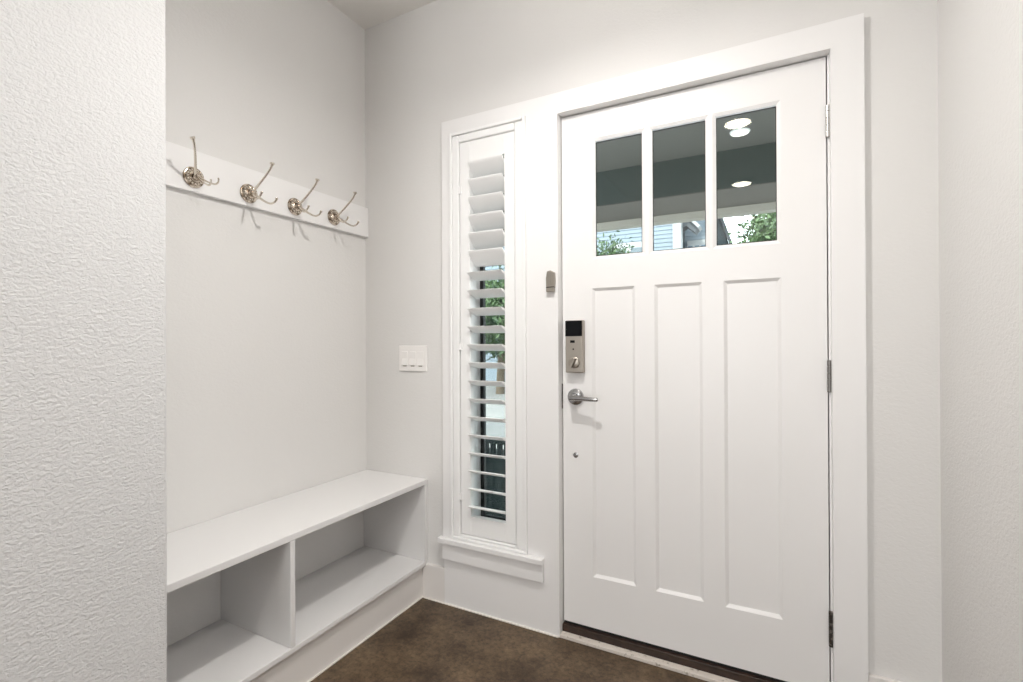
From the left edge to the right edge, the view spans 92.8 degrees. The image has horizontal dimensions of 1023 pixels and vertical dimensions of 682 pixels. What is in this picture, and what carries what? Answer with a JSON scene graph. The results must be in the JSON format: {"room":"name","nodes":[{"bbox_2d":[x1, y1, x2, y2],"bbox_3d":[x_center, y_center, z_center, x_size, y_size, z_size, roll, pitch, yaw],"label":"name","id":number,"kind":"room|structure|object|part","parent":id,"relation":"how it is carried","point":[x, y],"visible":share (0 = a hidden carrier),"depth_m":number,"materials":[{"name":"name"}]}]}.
{"room":"home entryway","nodes":[
{"label":"home entryway","id":0,"kind":"room"},
{"bbox_2d":[0,0,166,681],"bbox_3d":[-2.360,-0.192,-0.976,0.620,2.744,5.285,0,0,28],"label":"wall","id":1,"kind":"structure","parent":0,"point":[83,466],"depth_m":1.07,"materials":[{"name":"white painted drywall with orange-peel texture"}]},
{"bbox_2d":[165,0,365,646],"bbox_3d":[-1.071,-0.189,1.973,0.178,2.744,1.137,0,0,28],"label":"wall","id":2,"kind":"structure","parent":0,"point":[266,312],"depth_m":1.94,"materials":[{"name":"white paint"}]},
{"bbox_2d":[166,141,367,237],"bbox_3d":[-0.985,-0.589,1.928,0.020,0.145,1.135,0,0,28],"label":"hook rail","id":3,"kind":"object","parent":2,"relation":"attached to","point":[231,176],"visible":0.55,"depth_m":1.90,"materials":[{"name":"white paint"}]},
{"bbox_2d":[183,136,218,187],"bbox_3d":[-1.054,-0.592,1.635,0.137,0.135,0.104,0,0,32],"label":"coat hook","id":4,"kind":"object","parent":3,"relation":"attached to","point":[192,176],"visible":1,"depth_m":1.66,"materials":[{"name":"silver metal"}]},
{"bbox_3d":[-1.054,-0.609,1.617,0.115,0.113,0.017,6,28,39],"label":"arm","id":5,"kind":"part","parent":4,"relation":"part of","materials":[{"name":"silver metal"}]},
{"bbox_3d":[-1.044,-0.546,1.655,0.097,0.042,0.012,0,0,30],"label":"arm","id":6,"kind":"part","parent":4,"relation":"part of","materials":[{"name":"silver metal"}]},
{"bbox_3d":[-1.038,-0.551,1.669,0.098,0.034,0.014,0,0,15],"label":"arm","id":7,"kind":"part","parent":4,"relation":"part of","materials":[{"name":"silver metal"}]},
{"bbox_2d":[240,162,277,204],"bbox_3d":[-0.950,-0.589,1.832,0.133,0.149,0.072,0,0,29],"label":"coat hook","id":8,"kind":"object","parent":3,"relation":"attached to","point":[249,194],"visible":1,"depth_m":1.84,"materials":[{"name":"silver metal"}]},
{"bbox_3d":[-0.951,-0.543,1.811,0.116,0.046,0.014,0,0,44],"label":"arm","id":9,"kind":"part","parent":8,"relation":"part of","materials":[{"name":"silver metal"}]},
{"bbox_3d":[-0.939,-0.613,1.833,0.115,0.101,0.017,0,-6,28],"label":"arm","id":10,"kind":"part","parent":8,"relation":"part of","materials":[{"name":"silver metal"}]},
{"bbox_3d":[-0.934,-0.540,1.844,0.115,0.051,0.012,0,0,13],"label":"arm","id":11,"kind":"part","parent":8,"relation":"part of","materials":[{"name":"silver metal"}]},
{"bbox_2d":[287,178,321,216],"bbox_3d":[-0.854,-0.590,2.015,0.133,0.149,0.072,0,0,29],"label":"coat hook","id":12,"kind":"object","parent":3,"relation":"attached to","point":[294,205],"visible":1,"depth_m":2.02,"materials":[{"name":"silver metal"}]},
{"bbox_3d":[-0.856,-0.544,1.994,0.116,0.046,0.014,0,0,44],"label":"arm","id":13,"kind":"part","parent":12,"relation":"part of","materials":[{"name":"silver metal"}]},
{"bbox_3d":[-0.843,-0.614,2.016,0.115,0.101,0.017,0,-6,28],"label":"arm","id":14,"kind":"part","parent":12,"relation":"part of","materials":[{"name":"silver metal"}]},
{"bbox_3d":[-0.839,-0.541,2.026,0.115,0.051,0.012,0,0,13],"label":"arm","id":15,"kind":"part","parent":12,"relation":"part of","materials":[{"name":"silver metal"}]},
{"bbox_2d":[328,192,358,226],"bbox_3d":[-0.758,-0.592,2.199,0.133,0.149,0.072,0,0,29],"label":"coat hook","id":16,"kind":"object","parent":3,"relation":"attached to","point":[334,218],"visible":1,"depth_m":2.21,"materials":[{"name":"silver metal"}]},
{"bbox_3d":[-0.760,-0.546,2.178,0.116,0.046,0.014,0,0,44],"label":"arm","id":17,"kind":"part","parent":16,"relation":"part of","materials":[{"name":"silver metal"}]},
{"bbox_3d":[-0.747,-0.616,2.201,0.115,0.101,0.017,0,-6,28],"label":"arm","id":18,"kind":"part","parent":16,"relation":"part of","materials":[{"name":"silver metal"}]},
{"bbox_3d":[-0.743,-0.543,2.211,0.115,0.051,0.012,0,0,13],"label":"arm","id":19,"kind":"part","parent":16,"relation":"part of","materials":[{"name":"silver metal"}]},
{"bbox_2d":[328,0,436,28],"bbox_3d":[-0.242,-1.650,-1.417,7.300,0.150,6.702,0,0,28],"label":"ceiling","id":20,"kind":"structure","parent":0,"point":[366,13],"depth_m":2.29,"materials":[{"name":"white paint"}]},
{"bbox_2d":[311,598,707,681],"bbox_3d":[-0.201,1.245,-1.372,7.300,0.150,6.582,0,0,28],"label":"floor","id":21,"kind":"structure","parent":0,"point":[430,641],"depth_m":1.82,"materials":[{"name":"concrete"}]},
{"bbox_2d":[167,470,427,681],"bbox_3d":[-0.818,0.911,1.840,0.379,0.542,1.135,0,0,28],"label":"bench","id":22,"kind":"object","parent":21,"relation":"on","point":[273,626],"visible":0.8,"depth_m":1.75,"materials":[{"name":"white paint"}]},
{"bbox_2d":[167,546,427,681],"bbox_3d":[-0.818,1.025,1.840,0.379,0.019,1.135,0,0,28],"label":"shelf","id":23,"kind":"object","parent":22,"relation":"attached to","point":[227,649],"depth_m":1.75,"materials":[{"name":"white paint"}]},
{"bbox_2d":[307,597,422,681],"bbox_3d":[-0.668,1.179,1.748,0.005,0.005,1.112,0,0,28],"label":"trim","id":24,"kind":"structure","parent":22,"relation":"attached to","point":[413,603],"depth_m":1.90,"materials":[{"name":"white wood"}]},
{"bbox_3d":[-0.561,0.840,2.335,0.378,0.352,0.020,0,0,28],"label":"panel","id":25,"kind":"part","parent":22,"relation":"part of","materials":[{"name":"white paint"}]},
{"bbox_2d":[560,631,737,681],"bbox_3d":[0.603,1.169,1.733,0.914,0.013,0.030,0,0,28],"label":"threshold","id":26,"kind":"object","parent":21,"relation":"on","point":[685,670],"visible":1,"depth_m":1.78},
{"bbox_2d":[563,621,777,681],"bbox_3d":[0.647,1.155,1.818,0.915,0.040,0.160,0,0,28],"label":"threshold","id":27,"kind":"object","parent":21,"relation":"on","point":[701,665],"visible":0.24,"depth_m":1.77,"materials":[{"name":"black rubber"}]},
{"bbox_2d":[365,0,941,681],"bbox_3d":[0.213,-0.195,2.034,2.397,2.744,0.160,0,0,28],"label":"wall","id":28,"kind":"structure","parent":0,"point":[427,66],"depth_m":1.75,"materials":[{"name":"white paint"}]},
{"bbox_2d":[399,346,426,371],"bbox_3d":[-0.465,0.082,2.291,0.165,0.121,0.012,0,0,28],"label":"light switch","id":29,"kind":"object","parent":28,"relation":"attached to","point":[411,358],"visible":1,"depth_m":2.29,"materials":[{"name":"white plastic"}]},
{"bbox_2d":[423,563,444,601],"bbox_3d":[-0.352,1.103,2.228,0.126,0.155,0.018,0,0,28],"label":"baseboard","id":30,"kind":"structure","parent":28,"relation":"attached to","point":[433,575],"depth_m":2.22,"materials":[{"name":"white paint"}]},
{"bbox_2d":[473,177,505,520],"bbox_3d":[-0.051,-0.029,2.194,0.350,1.767,0.120,0,0,28],"label":"window","id":31,"kind":"structure","parent":28,"relation":"in","point":[478,338],"depth_m":2.26,"materials":[{"name":"white plastic"}]},
{"bbox_2d":[449,116,527,553],"bbox_3d":[-0.097,-0.024,2.100,0.376,1.798,0.084,0,0,28],"label":"plantation shutter","id":32,"kind":"object","parent":31,"relation":"attached to","point":[478,153],"visible":1,"depth_m":2.09,"materials":[{"name":"white wood"}]},
{"bbox_3d":[-0.102,-0.832,2.103,0.172,0.086,0.028,0,0,28],"label":"rail","id":33,"kind":"part","parent":32,"relation":"part of","materials":[{"name":"white wood"}]},
{"bbox_3d":[-0.094,0.807,2.098,0.172,0.080,0.028,0,0,28],"label":"rail","id":34,"kind":"part","parent":32,"relation":"part of","materials":[{"name":"white wood"}]},
{"bbox_3d":[-0.024,-0.029,2.217,0.267,1.707,0.020,0,0,28],"label":"sash","id":35,"kind":"part","parent":31,"relation":"part of","materials":[{"name":"brown metal"}]},
{"bbox_2d":[437,535,543,565],"bbox_3d":[-0.099,0.886,2.067,0.510,0.022,0.030,0,0,28],"label":"window sill","id":36,"kind":"structure","parent":28,"relation":"attached to","point":[527,558],"depth_m":2.04,"materials":[{"name":"white paint"}]},
{"bbox_2d":[422,596,558,637],"bbox_3d":[-0.113,1.177,2.088,0.675,0.005,0.005,0,0,28],"label":"trim","id":37,"kind":"structure","parent":28,"relation":"attached to","point":[546,633],"depth_m":2.07,"materials":[{"name":"white wood"}]},
{"bbox_2d":[442,543,543,582],"bbox_3d":[-0.088,0.935,2.069,0.491,0.074,0.016,0,0,28],"label":"apron","id":38,"kind":"object","parent":28,"relation":"attached to","point":[516,568],"visible":0.86,"depth_m":2.05,"materials":[{"name":"white paint"}]},
{"bbox_2d":[546,270,555,291],"bbox_3d":[0.156,-0.238,1.940,0.038,0.086,0.020,0,0,28],"label":"guard","id":39,"kind":"object","parent":28,"relation":"attached to","point":[550,276],"visible":1,"depth_m":1.93,"materials":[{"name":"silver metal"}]},
{"bbox_2d":[503,108,775,175],"bbox_3d":[0.671,-1.624,3.251,8.200,0.093,2.417,0,0,28],"label":"ceiling","id":40,"kind":"structure","parent":28,"relation":"attached to","point":[687,140],"depth_m":3.87,"materials":[{"name":"grey paint"}]},
{"bbox_2d":[503,142,775,211],"bbox_3d":[1.235,-1.467,4.330,8.200,0.408,0.020,0,0,28],"label":"beam","id":41,"kind":"structure","parent":40,"relation":"attached to","point":[756,164],"depth_m":4.17,"materials":[{"name":"grey"}]},
{"bbox_2d":[503,182,775,232],"bbox_3d":[1.371,-1.257,4.587,8.200,0.010,0.600,0,0,28],"label":"soffit","id":42,"kind":"structure","parent":41,"relation":"attached to","point":[763,192],"depth_m":4.42,"materials":[{"name":"grey paint"}]},
{"bbox_2d":[729,128,749,136],"bbox_3d":[1.726,-1.575,3.679,0.144,0.012,0.144,0,0,28],"label":"recessed light","id":43,"kind":"object","parent":40,"relation":"in","point":[738,132],"visible":1,"depth_m":3.66,"materials":[{"name":"white paint"}]},
{"bbox_2d":[731,130,748,136],"bbox_3d":[1.726,-1.570,3.679,0.124,0.002,0.124,0,0,28],"label":"diffuser","id":44,"kind":"object","parent":43,"relation":"attached to","point":[735,133],"depth_m":3.67,"materials":[{"name":"white plastic"}]},
{"bbox_2d":[441,13,867,681],"bbox_3d":[0.423,0.093,1.913,1.562,2.167,0.180,0,0,28],"label":"door frame","id":45,"kind":"structure","parent":28,"relation":"attached to","point":[528,603],"depth_m":1.72,"materials":[{"name":"white paint"}]},
{"bbox_2d":[562,57,832,681],"bbox_3d":[0.608,0.115,1.750,0.913,2.039,0.107,0,0,28],"label":"door","id":46,"kind":"structure","parent":28,"relation":"in","point":[696,384],"depth_m":1.72,"materials":[{"name":"white paint"}]},
{"bbox_3d":[0.247,0.222,1.924,0.066,0.066,0.044,0,0,28],"label":"lever handle","id":47,"kind":"part","parent":46,"relation":"part of","materials":[{"name":"silver metal"}]},
{"bbox_3d":[0.278,0.222,1.874,0.117,0.021,0.021,0,0,32],"label":"lever","id":48,"kind":"part","parent":46,"relation":"part of","materials":[{"name":"silver metal"}]},
{"bbox_2d":[868,673,901,681],"bbox_3d":[1.155,1.092,1.443,0.161,0.160,0.016,0,0,28],"label":"baseboard","id":49,"kind":"structure","parent":28,"relation":"attached to","point":[871,677],"depth_m":1.46,"materials":[{"name":"white paint"}]},
{"bbox_2d":[937,0,1022,681],"bbox_3d":[1.034,-0.202,0.888,0.120,2.744,1.432,0,0,28],"label":"wall","id":50,"kind":"structure","parent":0,"point":[980,42],"depth_m":1.14,"materials":[{"name":"white paint"}]},
{"bbox_3d":[-0.694,-2.482,0.645,8.600,1.480,10.100,0,0,28],"label":"house roof","id":51,"kind":"structure","parent":0,"visible":0},
{"bbox_2d":[597,202,775,231],"bbox_3d":[1.536,-1.453,4.907,8.200,0.534,0.120,0,0,28],"label":"fascia","id":52,"kind":"object","parent":51,"relation":"attached to","point":[770,207],"visible":0.11,"depth_m":4.75,"materials":[{"name":"beige"}]},
{"label":"outside","id":53,"kind":"structure","parent":0,"visible":0},
{"bbox_2d":[486,386,504,437],"bbox_3d":[22.004,1.469,42.152,120.000,0.150,84.900,0,0,28],"label":"ground","id":54,"kind":"structure","parent":53,"point":[496,429],"depth_m":9.41,"materials":[{"name":"concrete"}]},
{"bbox_2d":[485,265,504,393],"bbox_3d":[-0.603,-0.408,12.902,3.328,3.654,3.251,0,0,-10],"label":"leafy tree","id":55,"kind":"object","parent":54,"relation":"on","point":[493,320],"visible":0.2,"depth_m":12.22,"materials":[{"name":"green plant"}]},
{"bbox_2d":[485,220,704,380],"bbox_3d":[2.236,-3.436,17.728,10.400,9.700,6.500,0,0,28],"label":"house","id":56,"kind":"structure","parent":54,"relation":"on","point":[668,236],"depth_m":13.96,"materials":[{"name":"grey"}]},
{"bbox_3d":[3.559,-2.483,13.854,0.320,0.360,0.015,0,0,28],"label":"pane","id":57,"kind":"part","parent":56,"relation":"part of","materials":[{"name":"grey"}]},
{"bbox_3d":[5.089,-3.356,13.673,0.450,0.490,0.550,0,0,28],"label":"eave trim","id":58,"kind":"part","parent":56,"relation":"part of","materials":[{"name":"grey"}]},
{"bbox_2d":[597,230,634,255],"bbox_3d":[1.747,-0.461,10.254,1.822,3.717,2.070,0,0,-39],"label":"leafy tree","id":59,"kind":"object","parent":54,"relation":"on","point":[618,249],"visible":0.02,"depth_m":10.03,"materials":[{"name":"green plant"}]},
{"bbox_2d":[683,218,732,247],"bbox_3d":[7.095,-1.480,18.857,3.150,5.750,4.200,0,0,28],"label":"garage","id":60,"kind":"structure","parent":54,"relation":"on","point":[723,237],"depth_m":16.57,"materials":[{"name":"grey"}]},
{"bbox_2d":[724,212,775,242],"bbox_3d":[6.098,-1.112,10.333,3.240,4.981,2.899,0,0,18],"label":"leafy tree","id":61,"kind":"object","parent":54,"relation":"on","point":[764,228],"visible":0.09,"depth_m":10.00,"materials":[{"name":"green plant"}]},
{"bbox_3d":[0.851,1.299,3.561,8.200,0.160,3.098,0,0,28],"label":"floor","id":62,"kind":"structure","parent":54,"relation":"on","visible":0},
{"bbox_2d":[486,439,505,516],"bbox_3d":[-0.092,0.913,3.271,0.900,0.620,0.485,0,0,28],"label":"bench","id":63,"kind":"object","parent":62,"relation":"on","point":[493,465],"visible":0.06,"depth_m":3.01,"materials":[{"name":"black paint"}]},
{"bbox_3d":[-0.197,0.620,3.075,0.900,0.035,0.040,0,0,28],"label":"rail","id":64,"kind":"part","parent":63,"relation":"part of","materials":[{"name":"black paint"}]}
]}

